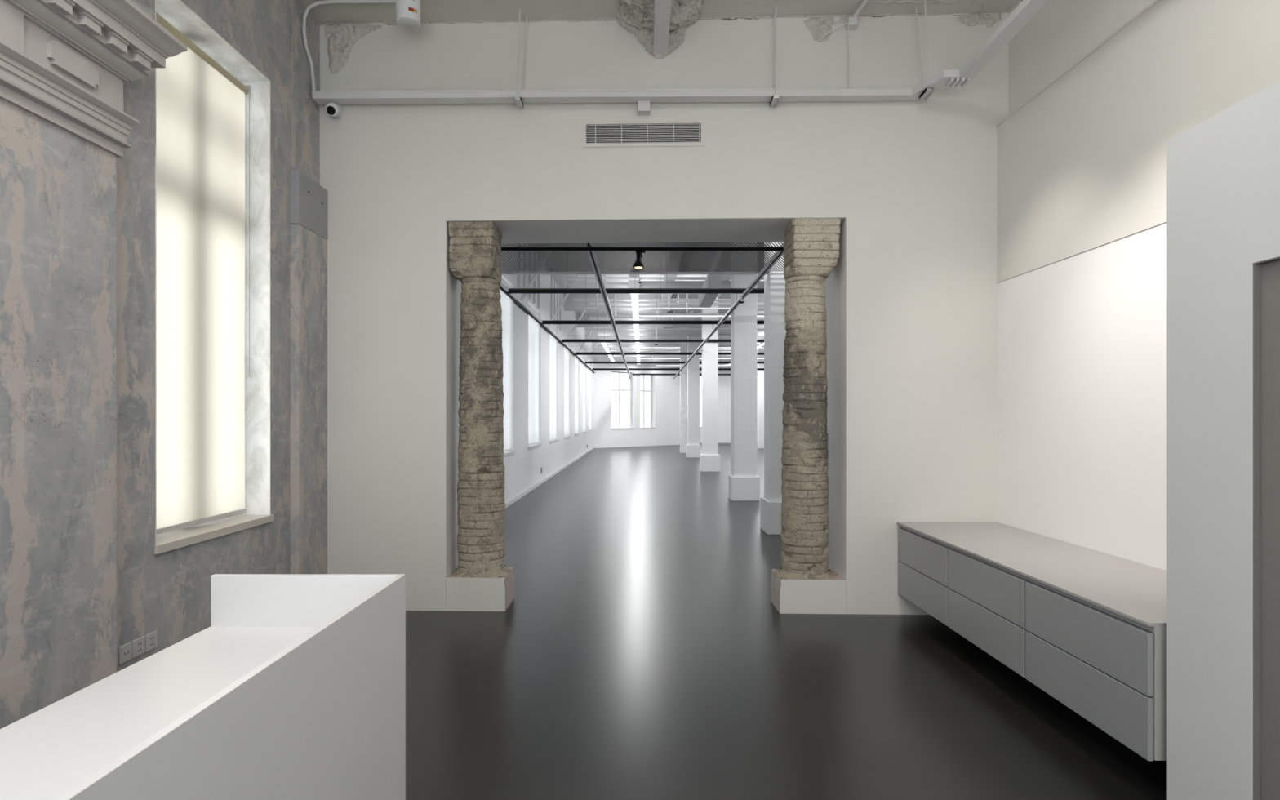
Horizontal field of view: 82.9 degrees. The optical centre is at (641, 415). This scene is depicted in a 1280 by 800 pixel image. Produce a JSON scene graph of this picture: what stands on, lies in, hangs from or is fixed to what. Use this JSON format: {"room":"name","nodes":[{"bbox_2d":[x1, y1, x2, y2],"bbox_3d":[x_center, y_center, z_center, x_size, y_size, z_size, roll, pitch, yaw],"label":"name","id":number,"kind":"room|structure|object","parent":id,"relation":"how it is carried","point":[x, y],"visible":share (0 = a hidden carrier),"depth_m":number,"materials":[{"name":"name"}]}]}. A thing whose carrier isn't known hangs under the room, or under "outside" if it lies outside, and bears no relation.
{"room":"gallery reception lobby","nodes":[
{"label":"gallery reception lobby","id":0,"kind":"room"},
{"bbox_2d":[116,0,319,671],"bbox_3d":[-2.715,-0.865,1.010,0.450,4.730,9.220,0,0,0],"label":"wall","id":1,"kind":"structure","parent":0,"point":[168,593],"depth_m":3.93,"materials":[{"name":"paint"}]},
{"bbox_2d":[0,97,116,728],"bbox_3d":[-2.455,0.140,2.590,0.090,2.720,1.480,0,0,0],"label":"pilaster","id":2,"kind":"object","parent":1,"relation":"attached to","point":[58,188],"visible":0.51,"depth_m":2.97,"materials":[{"name":"paint"}]},
{"bbox_2d":[0,0,187,157],"bbox_3d":[-2.356,-1.500,2.590,0.289,0.611,1.878,0,0,0],"label":"crown molding","id":3,"kind":"structure","parent":1,"relation":"attached to","point":[66,64],"depth_m":3.04,"materials":[{"name":"grey paint"}]},
{"bbox_2d":[118,641,132,665],"bbox_3d":[-2.485,1.142,3.488,0.012,0.086,0.086,0,0,0],"label":"wall socket","id":4,"kind":"object","parent":1,"relation":"attached to","point":[125,651],"visible":1,"depth_m":3.48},
{"bbox_2d":[131,635,145,658],"bbox_3d":[-2.485,1.142,3.580,0.012,0.086,0.086,0,0,0],"label":"wall socket","id":5,"kind":"object","parent":1,"relation":"attached to","point":[139,644],"visible":1,"depth_m":3.57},
{"bbox_2d":[144,630,157,652],"bbox_3d":[-2.485,1.142,3.672,0.012,0.086,0.086,0,0,0],"label":"wall socket","id":6,"kind":"object","parent":1,"relation":"attached to","point":[151,639],"visible":1,"depth_m":3.67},
{"bbox_2d":[155,0,271,545],"bbox_3d":[-2.689,-0.773,4.285,0.401,2.946,1.152,0,0,0],"label":"window reveal","id":7,"kind":"structure","parent":1,"relation":"in","point":[177,13],"depth_m":4.85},
{"bbox_2d":[155,12,250,534],"bbox_3d":[-2.620,-0.771,4.253,0.080,2.818,1.075,0,0,0],"label":"roller blind","id":8,"kind":"object","parent":7,"relation":"attached to","point":[200,105],"visible":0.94,"depth_m":4.27,"materials":[{"name":"white fabric"}]},
{"bbox_2d":[154,514,274,554],"bbox_3d":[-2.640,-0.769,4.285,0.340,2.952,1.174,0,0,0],"label":"window sill","id":9,"kind":"structure","parent":1,"relation":"in","point":[177,539],"depth_m":4.21,"materials":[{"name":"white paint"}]},
{"bbox_2d":[289,170,328,573],"bbox_3d":[-2.462,-0.120,5.373,0.076,3.240,0.483,0,0,0],"label":"pilaster","id":10,"kind":"object","parent":1,"relation":"attached to","point":[308,201],"visible":0.8,"depth_m":5.30,"materials":[{"name":"paint"}]},
{"bbox_2d":[302,0,395,90],"bbox_3d":[-2.099,-2.726,5.284,0.791,0.602,0.162,0,0,12],"label":"conduit","id":11,"kind":"object","parent":1,"relation":"attached to","point":[325,2],"visible":0.97,"depth_m":5.28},
{"bbox_2d":[500,243,594,502],"bbox_3d":[-2.430,-1.025,20.025,0.400,5.050,27.450,0,0,0],"label":"wall","id":12,"kind":"structure","parent":0,"point":[522,468],"depth_m":16.40,"materials":[{"name":"white paint"}]},
{"bbox_2d":[520,243,555,301],"bbox_3d":[-1.835,-2.770,13.300,0.805,1.332,0.064,0,0,0],"label":"diagonal brace","id":13,"kind":"object","parent":12,"relation":"attached to","point":[535,276],"visible":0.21,"depth_m":13.29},
{"bbox_2d":[499,280,595,448],"bbox_3d":[-2.365,-0.806,19.960,0.450,2.907,27.280,0,0,0],"label":"window","id":14,"kind":"structure","parent":12,"relation":"in","point":[535,445],"depth_m":14.93,"materials":[{"name":"metal"}]},
{"bbox_2d":[499,277,511,452],"bbox_3d":[-2.270,-0.823,11.765,0.050,2.825,1.658,0,0,0],"label":"roller blind","id":15,"kind":"object","parent":14,"relation":"attached to","point":[505,301],"visible":0.32,"depth_m":12.18,"materials":[{"name":"white fabric"}]},
{"bbox_2d":[528,303,539,445],"bbox_3d":[-2.270,-0.823,15.085,0.050,2.825,1.698,0,0,0],"label":"roller blind","id":16,"kind":"object","parent":14,"relation":"attached to","point":[533,326],"visible":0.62,"depth_m":15.11,"materials":[{"name":"white fabric"}]},
{"bbox_2d":[549,325,556,439],"bbox_3d":[-2.270,-0.823,18.370,0.050,2.825,1.698,0,0,0],"label":"roller blind","id":17,"kind":"object","parent":14,"relation":"attached to","point":[553,341],"visible":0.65,"depth_m":18.44,"materials":[{"name":"white fabric"}]},
{"bbox_2d":[564,342,569,435],"bbox_3d":[-2.270,-0.823,21.655,0.050,2.825,1.698,0,0,0],"label":"roller blind","id":18,"kind":"object","parent":14,"relation":"attached to","point":[566,350],"visible":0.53,"depth_m":21.63,"materials":[{"name":"white fabric"}]},
{"bbox_2d":[574,350,578,433],"bbox_3d":[-2.270,-0.823,24.940,0.050,2.825,1.698,0,0,0],"label":"roller blind","id":19,"kind":"object","parent":14,"relation":"attached to","point":[575,357],"visible":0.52,"depth_m":24.84,"materials":[{"name":"white fabric"}]},
{"bbox_2d":[582,358,586,431],"bbox_3d":[-2.270,-0.823,28.225,0.050,2.825,1.698,0,0,0],"label":"roller blind","id":20,"kind":"object","parent":14,"relation":"attached to","point":[584,365],"visible":0.67,"depth_m":28.34,"materials":[{"name":"white fabric"}]},
{"bbox_2d":[589,364,591,429],"bbox_3d":[-2.270,-0.823,31.510,0.050,2.825,1.698,0,0,0],"label":"roller blind","id":21,"kind":"object","parent":14,"relation":"attached to","point":[589,364],"visible":0.62,"depth_m":31.62,"materials":[{"name":"white fabric"}]},
{"bbox_2d":[505,446,594,508],"bbox_3d":[-2.220,1.465,20.000,0.020,0.070,27.400,0,0,0],"label":"baseboard","id":22,"kind":"structure","parent":12,"relation":"attached to","point":[508,504],"depth_m":15.67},
{"bbox_2d":[547,274,580,326],"bbox_3d":[-1.835,-2.780,17.230,0.805,1.312,0.064,0,0,0],"label":"diagonal brace","id":23,"kind":"object","parent":12,"relation":"attached to","point":[578,275],"visible":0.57,"depth_m":17.21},
{"bbox_2d":[564,282,627,287],"bbox_3d":[-1.025,-3.120,17.300,1.650,0.120,0.120,0,0,0],"label":"ceiling pipe","id":24,"kind":"object","parent":23,"relation":"attached to","point":[577,284],"visible":0.58,"depth_m":17.25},
{"bbox_2d":[594,348,679,448],"bbox_3d":[-0.375,-1.025,35.727,6.080,5.050,0.400,0,0,-43],"label":"wall","id":25,"kind":"structure","parent":0,"point":[665,390],"depth_m":35.63,"materials":[{"name":"white paint"}]},
{"bbox_2d":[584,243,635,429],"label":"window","id":26,"kind":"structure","parent":25,"relation":"in","point":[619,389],"depth_m":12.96,"materials":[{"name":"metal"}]},
{"bbox_2d":[640,373,655,428],"bbox_3d":[0.190,-0.747,36.184,1.046,2.747,0.330,0,0,-43],"label":"window","id":27,"kind":"structure","parent":25,"relation":"in","point":[643,390],"depth_m":36.27,"materials":[{"name":"white metal"}]},
{"bbox_2d":[501,246,783,250],"bbox_3d":[0.910,-1.784,7.740,6.180,0.037,0.048,0,0,0],"label":"track","id":28,"kind":"object","parent":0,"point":[503,248],"visible":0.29,"depth_m":7.72,"materials":[{"name":"black metal"}]},
{"bbox_2d":[633,250,644,269],"bbox_3d":[-0.026,-1.668,7.721,0.123,0.196,0.108,0,0,0],"label":"track spotlight","id":29,"kind":"object","parent":28,"relation":"hanging from","point":[638,264],"visible":1,"depth_m":7.71,"materials":[{"name":"black metal"}]},
{"bbox_2d":[530,242,764,328],"bbox_3d":[5.985,-3.415,22.075,17.230,0.370,32.650,0,0,0],"label":"ceiling","id":30,"kind":"structure","parent":0,"point":[561,279],"depth_m":17.72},
{"bbox_2d":[501,243,595,274],"bbox_3d":[-1.393,-1.841,7.840,1.611,0.029,3.040,0,0,0],"label":"ceiling panel","id":31,"kind":"object","parent":30,"relation":"attached to","point":[504,253],"visible":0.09,"depth_m":8.56,"materials":[{"name":"silver metal"}]},
{"bbox_2d":[601,342,614,361],"bbox_3d":[-1.320,-2.974,29.200,0.148,0.947,8.608,0,0,0],"label":"led light","id":32,"kind":"object","parent":30,"relation":"hanging from","point":[605,345],"visible":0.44,"depth_m":27.32,"materials":[{"name":"white"}]},
{"bbox_2d":[629,274,639,294],"bbox_3d":[-0.175,-3.160,17.260,0.250,0.480,0.320,0,0,0],"label":"duct","id":33,"kind":"object","parent":30,"relation":"hanging from","point":[633,283],"visible":0.33,"depth_m":17.10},
{"bbox_2d":[506,243,764,293],"bbox_3d":[5.815,-2.712,11.700,15.970,1.469,0.048,0,0,0],"label":"track","id":34,"kind":"object","parent":30,"relation":"hanging from","point":[512,291],"visible":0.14,"depth_m":11.68,"materials":[{"name":"black metal"}]},
{"bbox_2d":[672,242,784,379],"bbox_3d":[1.535,-1.887,20.925,0.070,0.185,29.150,0,0,0],"label":"rail","id":35,"kind":"object","parent":34,"relation":"hanging from","point":[779,254],"visible":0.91,"depth_m":10.91,"materials":[{"name":"grey metal"}]},
{"bbox_2d":[592,241,784,274],"bbox_3d":[0.482,-1.841,7.840,2.091,0.029,3.040,0,0,0],"label":"ceiling panel","id":36,"kind":"object","parent":35,"relation":"attached to","point":[728,253],"visible":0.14,"depth_m":8.51,"materials":[{"name":"silver metal"}]},
{"bbox_2d":[765,255,783,274],"bbox_3d":[2.370,-1.841,7.840,1.636,0.029,3.040,0,0,0],"label":"ceiling panel","id":37,"kind":"object","parent":35,"relation":"on","point":[782,260],"visible":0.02,"depth_m":8.93,"materials":[{"name":"silver metal"}]},
{"bbox_2d":[633,324,639,364],"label":"led light","id":38,"kind":"object","parent":30,"relation":"hanging from","point":[636,326],"depth_m":23.63,"materials":[{"name":"white"}]},
{"bbox_2d":[541,320,764,324],"bbox_3d":[5.815,-2.712,15.630,15.970,1.469,0.048,0,0,0],"label":"track","id":39,"kind":"object","parent":30,"relation":"hanging from","point":[544,322],"visible":0.21,"depth_m":15.61,"materials":[{"name":"black metal"}]},
{"bbox_2d":[584,307,730,309],"bbox_3d":[0.750,-2.800,18.900,4.500,0.050,0.050,0,0,0],"label":"ceiling pipe","id":40,"kind":"object","parent":30,"relation":"hanging from","point":[584,308],"visible":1,"depth_m":18.88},
{"bbox_2d":[560,293,764,342],"bbox_3d":[5.815,-2.712,19.460,15.970,1.469,0.048,0,0,0],"label":"track","id":41,"kind":"object","parent":30,"relation":"hanging from","point":[597,340],"visible":0.23,"depth_m":19.44,"materials":[{"name":"black metal"}]},
{"bbox_2d":[563,294,764,311],"bbox_3d":[5.985,-3.240,20.740,16.430,0.420,0.280,0,0,0],"label":"ceiling beam","id":42,"kind":"structure","parent":30,"relation":"attached to","point":[569,304],"depth_m":20.60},
{"bbox_2d":[631,293,639,319],"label":"led light","id":43,"kind":"object","parent":42,"relation":"hanging from","point":[634,297],"depth_m":16.57,"materials":[{"name":"white"}]},
{"bbox_2d":[568,276,764,279],"bbox_3d":[2.640,-3.220,17.000,8.720,0.070,0.070,0,0,0],"label":"ceiling pipe","id":44,"kind":"object","parent":30,"relation":"attached to","point":[569,277],"visible":0.34,"depth_m":16.97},
{"bbox_2d":[573,298,764,301],"bbox_3d":[2.900,-2.860,17.900,9.200,0.060,0.060,0,0,0],"label":"ceiling pipe","id":45,"kind":"object","parent":30,"relation":"hanging from","point":[574,300],"visible":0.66,"depth_m":17.88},
{"bbox_2d":[653,242,684,349],"bbox_3d":[0.675,-3.340,22.000,0.250,0.220,31.200,0,0,0],"label":"ceiling beam","id":46,"kind":"structure","parent":30,"relation":"attached to","point":[663,295],"depth_m":16.88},
{"bbox_2d":[574,311,764,355],"bbox_3d":[5.815,-2.712,23.490,15.970,1.469,0.048,0,0,0],"label":"track","id":47,"kind":"object","parent":30,"relation":"hanging from","point":[654,353],"visible":0.25,"depth_m":23.47,"materials":[{"name":"black metal"}]},
{"bbox_2d":[576,314,764,327],"bbox_3d":[5.985,-3.240,24.670,16.430,0.420,0.280,0,0,0],"label":"ceiling beam","id":48,"kind":"structure","parent":30,"relation":"attached to","point":[585,317],"depth_m":24.53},
{"bbox_2d":[585,328,764,339],"bbox_3d":[5.985,-3.240,28.600,16.430,0.420,0.280,0,0,0],"label":"ceiling beam","id":49,"kind":"structure","parent":30,"relation":"attached to","point":[593,335],"depth_m":28.46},
{"bbox_2d":[585,327,764,363],"bbox_3d":[5.815,-2.712,27.420,15.970,1.469,0.048,0,0,0],"label":"track","id":50,"kind":"object","parent":30,"relation":"hanging from","point":[610,362],"visible":0.16,"depth_m":27.40,"materials":[{"name":"black metal"}]},
{"bbox_2d":[588,328,764,329],"bbox_3d":[1.650,-2.750,23.000,6.700,0.060,0.060,0,0,0],"label":"ceiling pipe","id":51,"kind":"object","parent":30,"relation":"hanging from","point":[588,328],"visible":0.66,"depth_m":22.97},
{"bbox_2d":[589,316,764,319],"bbox_3d":[2.700,-2.950,22.100,8.600,0.140,0.140,0,0,0],"label":"ceiling pipe","id":52,"kind":"object","parent":30,"relation":"hanging from","point":[590,317],"visible":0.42,"depth_m":22.04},
{"bbox_2d":[591,342,764,348],"bbox_3d":[5.985,-3.240,32.530,16.430,0.420,0.280,0,0,0],"label":"ceiling beam","id":53,"kind":"structure","parent":30,"relation":"attached to","point":[593,344],"depth_m":32.39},
{"bbox_2d":[592,346,764,369],"bbox_3d":[5.815,-2.712,31.350,15.970,1.469,0.048,0,0,0],"label":"track","id":54,"kind":"object","parent":30,"relation":"hanging from","point":[651,368],"visible":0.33,"depth_m":31.33,"materials":[{"name":"black metal"}]},
{"bbox_2d":[597,329,764,335],"bbox_3d":[2.700,-3.000,26.000,8.600,0.240,0.240,0,0,0],"label":"duct","id":55,"kind":"object","parent":30,"relation":"attached to","point":[600,332],"visible":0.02,"depth_m":25.90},
{"bbox_2d":[606,342,764,346],"bbox_3d":[2.750,-2.900,29.500,8.500,0.200,0.200,0,0,0],"label":"duct","id":56,"kind":"object","parent":30,"relation":"attached to","point":[611,345],"visible":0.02,"depth_m":29.45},
{"bbox_2d":[610,349,764,351],"bbox_3d":[2.750,-2.800,31.000,8.500,0.060,0.060,0,0,0],"label":"ceiling pipe","id":57,"kind":"object","parent":30,"relation":"hanging from","point":[611,349],"visible":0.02,"depth_m":30.97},
{"bbox_2d":[632,373,757,375],"bbox_3d":[6.672,-2.712,35.280,14.255,1.469,0.048,0,0,0],"label":"track","id":58,"kind":"object","parent":30,"relation":"hanging from","point":[633,374],"visible":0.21,"depth_m":35.26,"materials":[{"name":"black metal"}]},
{"bbox_2d":[639,313,764,316],"bbox_3d":[3.715,-2.974,18.240,7.578,0.947,0.088,0,0,0],"label":"led light","id":59,"kind":"object","parent":30,"relation":"hanging from","point":[640,314],"visible":0.18,"depth_m":18.19,"materials":[{"name":"white"}]},
{"bbox_2d":[639,315,764,316],"bbox_3d":[3.715,-2.506,18.240,7.570,0.012,0.080,0,0,0],"label":"diffuser","id":60,"kind":"object","parent":59,"relation":"attached to","point":[639,316],"depth_m":18.21,"materials":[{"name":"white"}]},
{"bbox_2d":[673,242,731,349],"bbox_3d":[1.850,-3.340,22.000,0.500,0.220,31.200,0,0,0],"label":"ceiling beam","id":61,"kind":"structure","parent":30,"relation":"attached to","point":[722,275],"depth_m":16.38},
{"bbox_2d":[640,280,764,288],"bbox_3d":[3.900,-3.120,17.600,8.200,0.310,0.310,0,0,0],"label":"duct","id":62,"kind":"object","parent":61,"relation":"hanging from","point":[645,284],"visible":0.02,"depth_m":17.45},
{"bbox_2d":[653,348,757,352],"bbox_3d":[5.985,-3.240,36.460,16.430,0.420,0.280,0,0,0],"label":"ceiling beam","id":63,"kind":"structure","parent":30,"relation":"attached to","point":[659,348],"depth_m":36.32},
{"bbox_2d":[698,274,721,307],"bbox_3d":[1.435,-2.640,15.400,0.270,0.320,2.400,0,0,0],"label":"duct","id":64,"kind":"object","parent":30,"relation":"attached to","point":[712,281],"visible":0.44,"depth_m":14.78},
{"bbox_2d":[728,342,764,364],"bbox_3d":[4.400,-3.018,26.500,0.148,0.857,19.008,0,0,0],"label":"led light","id":65,"kind":"object","parent":30,"relation":"hanging from","point":[762,344],"visible":0.09,"depth_m":26.76,"materials":[{"name":"white"}]},
{"bbox_2d":[640,346,679,359],"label":"led light","id":66,"kind":"object","parent":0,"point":[678,357],"depth_m":31.70,"materials":[{"name":"white"}]},
{"bbox_2d":[300,0,1020,23],"bbox_3d":[0.180,-3.105,1.075,6.240,0.150,9.350,0,0,0],"label":"ceiling","id":67,"kind":"structure","parent":0,"point":[439,11],"depth_m":5.39,"materials":[{"name":"beige paint"}]},
{"bbox_2d":[395,0,421,29],"bbox_3d":[-1.665,-2.908,5.170,0.172,0.248,0.172,0,0,0],"label":"ceiling light","id":68,"kind":"object","parent":67,"relation":"attached to","point":[408,12],"visible":1,"depth_m":5.11,"materials":[{"name":"white plastic"}]},
{"bbox_2d":[514,7,527,108],"bbox_3d":[-0.908,-2.681,5.440,0.078,0.698,0.140,0,0,0],"label":"hanger","id":69,"kind":"object","parent":67,"relation":"hanging from","point":[517,100],"visible":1,"depth_m":5.39,"materials":[{"name":"metal"}]},
{"bbox_2d":[615,0,702,31],"bbox_3d":[0.125,-2.936,5.109,0.650,0.188,0.819,0,0,0],"label":"plaster","id":70,"kind":"object","parent":67,"relation":"attached to","point":[639,14],"visible":0.73,"depth_m":5.28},
{"bbox_2d":[653,0,671,56],"bbox_3d":[0.141,-2.885,3.014,0.107,0.290,5.027,0,0,0],"label":"ceiling beam","id":71,"kind":"structure","parent":67,"relation":"attached to","point":[662,10],"depth_m":5.11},
{"bbox_2d":[769,5,779,107],"bbox_3d":[0.992,-2.681,5.415,0.048,0.698,0.140,0,0,0],"label":"hanger","id":72,"kind":"object","parent":67,"relation":"hanging from","point":[775,98],"visible":1,"depth_m":5.44,"materials":[{"name":"metal"}]},
{"bbox_2d":[915,0,933,101],"bbox_3d":[2.062,-2.681,5.300,0.078,0.698,0.140,0,0,0],"label":"hanger","id":73,"kind":"object","parent":67,"relation":"hanging from","point":[927,92],"visible":1,"depth_m":5.28,"materials":[{"name":"metal"}]},
{"bbox_2d":[866,0,983,13],"bbox_3d":[2.072,-3.028,5.364,0.908,0.017,0.160,0,0,0],"label":"ridge","id":74,"kind":"object","parent":67,"relation":"attached to","point":[890,1],"visible":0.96,"depth_m":5.30,"materials":[{"name":"paint"}]},
{"bbox_2d":[320,13,1008,614],"bbox_3d":[0.205,-0.865,5.904,5.515,4.730,0.760,0,0,2],"label":"wall","id":75,"kind":"structure","parent":0,"point":[913,183],"depth_m":5.52,"materials":[{"name":"white paint"}]},
{"bbox_2d":[324,102,343,117],"bbox_3d":[-2.345,-2.335,5.511,0.107,0.148,0.200,0,0,-9],"label":"security camera","id":76,"kind":"object","parent":75,"relation":"attached to","point":[332,109],"visible":1,"depth_m":5.45,"materials":[{"name":"white plastic"}]},
{"bbox_2d":[324,22,381,74],"bbox_3d":[-2.234,-2.840,5.578,0.451,0.396,0.041,0,0,2],"label":"plaster","id":77,"kind":"object","parent":75,"relation":"attached to","point":[342,37],"visible":1,"depth_m":5.58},
{"bbox_2d":[582,119,704,147],"bbox_3d":[0.013,-2.152,5.545,0.929,0.200,0.050,0,0,2],"label":"air vent","id":78,"kind":"object","parent":75,"relation":"in","point":[639,133],"visible":1,"depth_m":5.53,"materials":[{"name":"metal"}]},
{"bbox_2d":[586,123,701,143],"bbox_3d":[0.012,-2.152,5.540,0.877,0.148,0.020,0,0,2],"label":"grille","id":79,"kind":"object","parent":78,"relation":"attached to","point":[633,133],"depth_m":5.54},
{"bbox_2d":[445,217,846,580],"bbox_3d":[0.020,-0.002,5.909,3.082,3.004,0.751,0,0,2],"label":"lining","id":80,"kind":"object","parent":75,"relation":"attached to","point":[720,229],"visible":0.52,"depth_m":5.77,"materials":[{"name":"white paint"}]},
{"bbox_2d":[615,17,698,57],"bbox_3d":[0.120,-2.880,5.468,0.640,0.310,0.134,0,0,0],"label":"plaster","id":81,"kind":"object","parent":75,"relation":"attached to","point":[676,37],"visible":0.47,"depth_m":5.48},
{"bbox_2d":[382,13,947,24],"bbox_3d":[0.150,-3.026,5.522,4.302,0.030,0.023,0,0,2],"label":"plaster edge","id":82,"kind":"structure","parent":75,"relation":"attached to","point":[911,14],"depth_m":5.51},
{"bbox_2d":[311,0,1048,115],"bbox_3d":[-0.070,-2.357,2.964,4.785,0.134,5.128,0,0,0],"label":"conduit","id":83,"kind":"object","parent":75,"relation":"attached to","point":[1025,10],"visible":1,"depth_m":5.38,"materials":[{"name":"grey metal"}]},
{"bbox_2d":[803,16,858,42],"bbox_3d":[1.430,-2.930,5.472,0.420,0.200,0.038,0,0,2],"label":"plaster","id":84,"kind":"object","parent":75,"relation":"attached to","point":[819,27],"visible":0.98,"depth_m":5.48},
{"bbox_2d":[822,0,868,37],"bbox_3d":[1.631,-2.940,5.128,0.235,0.168,0.848,0,0,-23],"label":"junction box","id":85,"kind":"object","parent":75,"relation":"attached to","point":[851,22],"visible":1,"depth_m":5.40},
{"bbox_2d":[848,26,849,88],"bbox_3d":[1.551,-2.670,5.430,0.010,0.500,0.028,0,0,0],"label":"vertical cable","id":86,"kind":"object","parent":85,"relation":"attached to","point":[848,27],"visible":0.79,"depth_m":5.43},
{"bbox_2d":[955,12,1002,27],"bbox_3d":[2.535,-2.975,5.444,0.350,0.110,0.023,0,0,1],"label":"plaster","id":87,"kind":"object","parent":75,"relation":"attached to","point":[988,19],"visible":1,"depth_m":5.45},
{"bbox_2d":[599,342,759,344],"bbox_3d":[2.700,-2.700,27.000,8.600,0.060,0.060,0,0,0],"label":"ceiling pipe","id":88,"kind":"object","parent":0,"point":[599,343],"visible":0.34,"depth_m":26.97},
{"bbox_2d":[671,316,694,325],"bbox_3d":[1.225,-2.860,21.550,0.650,0.280,0.700,0,0,0],"label":"duct","id":89,"kind":"object","parent":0,"point":[673,317],"visible":0.51,"depth_m":21.20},
{"bbox_2d":[699,359,757,442],"bbox_3d":[8.150,-1.025,38.200,12.900,5.050,0.400,0,0,0],"label":"wall","id":90,"kind":"structure","parent":0,"point":[724,381],"depth_m":38.00,"materials":[{"name":"white paint"}]},
{"bbox_2d":[718,356,731,359],"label":"led light","id":91,"kind":"object","parent":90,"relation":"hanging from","point":[722,357],"depth_m":31.70,"materials":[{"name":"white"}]},
{"bbox_2d":[640,358,764,359],"bbox_3d":[4.465,-2.506,31.750,9.070,0.012,0.100,0,0,0],"label":"diffuser","id":92,"kind":"object","parent":91,"relation":"attached to","point":[640,358],"depth_m":31.74,"materials":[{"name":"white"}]},
{"bbox_2d":[718,364,731,365],"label":"led light","id":93,"kind":"object","parent":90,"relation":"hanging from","point":[718,364],"depth_m":36.00,"materials":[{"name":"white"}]},
{"bbox_2d":[656,364,757,365],"bbox_3d":[4.850,-2.506,36.050,8.300,0.012,0.100,0,0,0],"label":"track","id":94,"kind":"object","parent":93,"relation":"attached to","point":[656,365],"depth_m":36.00,"materials":[{"name":"black"}]},
{"bbox_2d":[405,444,1166,799],"bbox_3d":[5.700,1.600,17.700,17.800,0.200,42.600,0,0,0],"label":"floor","id":95,"kind":"structure","parent":0,"point":[642,650],"depth_m":4.01,"materials":[{"name":"concrete"}]},
{"bbox_2d":[0,573,405,799],"bbox_3d":[-1.155,1.025,1.272,0.666,0.950,2.503,0,0,0],"label":"reception desk","id":96,"kind":"object","parent":95,"relation":"on","point":[295,686],"visible":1,"depth_m":1.84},
{"bbox_2d":[0,626,319,799],"bbox_3d":[-1.166,0.741,1.260,0.644,0.030,2.480,0,0,0],"label":"countertop","id":97,"kind":"structure","parent":96,"relation":"on","point":[47,752],"depth_m":1.80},
{"bbox_2d":[445,221,514,611],"bbox_3d":[-1.276,-0.004,5.769,0.460,3.009,0.415,0,0,0],"label":"brick column","id":98,"kind":"structure","parent":95,"relation":"on","point":[481,581],"depth_m":5.62,"materials":[{"name":"beige brick"}]},
{"bbox_2d":[680,342,687,453],"bbox_3d":[1.730,-0.975,29.570,0.340,4.950,0.340,0,0,0],"label":"square column","id":99,"kind":"structure","parent":95,"relation":"on","point":[683,348],"depth_m":29.40,"materials":[{"name":"white paint"}]},
{"bbox_2d":[685,327,700,457],"bbox_3d":[1.870,-0.975,26.350,0.500,4.950,0.500,0,0,0],"label":"square column","id":100,"kind":"structure","parent":95,"relation":"on","point":[693,446],"depth_m":26.14,"materials":[{"name":"white paint"}]},
{"bbox_2d":[700,295,719,471],"bbox_3d":[1.850,-0.975,19.690,0.500,4.950,0.500,0,0,0],"label":"square column","id":101,"kind":"structure","parent":95,"relation":"on","point":[709,457],"depth_m":19.49,"materials":[{"name":"white paint"}]},
{"bbox_2d":[590,302,764,306],"bbox_3d":[2.300,-3.020,19.600,7.400,0.090,0.090,0,0,0],"label":"ceiling pipe","id":102,"kind":"object","parent":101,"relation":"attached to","point":[591,304],"visible":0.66,"depth_m":19.56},
{"bbox_2d":[728,242,759,501],"bbox_3d":[1.835,-0.975,13.040,0.500,4.950,0.500,0,0,0],"label":"square column","id":103,"kind":"structure","parent":95,"relation":"on","point":[744,483],"depth_m":12.84,"materials":[{"name":"white paint"}]},
{"bbox_2d":[757,348,764,448],"bbox_3d":[5.550,-0.975,33.400,0.400,4.950,0.400,0,0,0],"label":"square column","id":104,"kind":"structure","parent":95,"relation":"on","point":[760,372],"depth_m":33.20,"materials":[{"name":"white paint"}]},
{"bbox_2d":[613,355,758,356],"bbox_3d":[2.850,-2.800,33.400,8.300,0.120,0.120,0,0,0],"label":"ceiling pipe","id":105,"kind":"object","parent":104,"relation":"attached to","point":[614,355],"visible":0.16,"depth_m":33.37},
{"bbox_2d":[760,241,786,534],"bbox_3d":[1.857,-0.975,9.424,0.547,4.950,0.547,0,0,0],"label":"square column","id":106,"kind":"structure","parent":95,"relation":"on","point":[775,331],"depth_m":9.20,"materials":[{"name":"white paint"}]},
{"bbox_2d":[770,217,846,613],"bbox_3d":[1.295,-0.004,5.702,0.506,3.008,0.437,0,0,0],"label":"brick column","id":107,"kind":"structure","parent":95,"relation":"on","point":[804,583],"depth_m":5.55,"materials":[{"name":"beige brick"}]},
{"bbox_2d":[995,0,1279,282],"bbox_3d":[2.964,-2.115,1.000,0.407,2.230,9.211,0,0,-1],"label":"wall","id":108,"kind":"structure","parent":0,"point":[1098,90],"depth_m":4.23,"materials":[{"name":"white paint"}]},
{"bbox_2d":[997,222,1166,570],"bbox_3d":[2.971,0.250,1.000,0.394,2.500,9.211,0,0,-1],"label":"wall niche","id":109,"kind":"object","parent":108,"relation":"in","point":[1082,337],"visible":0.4,"depth_m":4.39,"materials":[{"name":"white paint"}]},
{"bbox_2d":[896,521,1166,760],"bbox_3d":[2.335,1.069,4.135,0.826,0.537,2.670,0,0,0],"label":"drawer cabinet","id":110,"kind":"object","parent":109,"relation":"attached to","point":[1086,627],"visible":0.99,"depth_m":3.58,"materials":[{"name":"grey laminate"}]},
{"bbox_2d":[1166,80,1279,799],"bbox_3d":[2.394,0.225,1.133,0.788,2.550,3.265,0,0,0],"label":"wall partition","id":111,"kind":"structure","parent":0,"point":[1223,171],"depth_m":2.54,"materials":[{"name":"white paint"}]},
{"bbox_2d":[1253,256,1279,799],"bbox_3d":[2.050,0.500,1.938,0.096,2.000,0.875,0,0,0],"label":"door","id":112,"kind":"structure","parent":111,"relation":"in","point":[1266,273],"depth_m":2.35,"materials":[{"name":"beige paint"}]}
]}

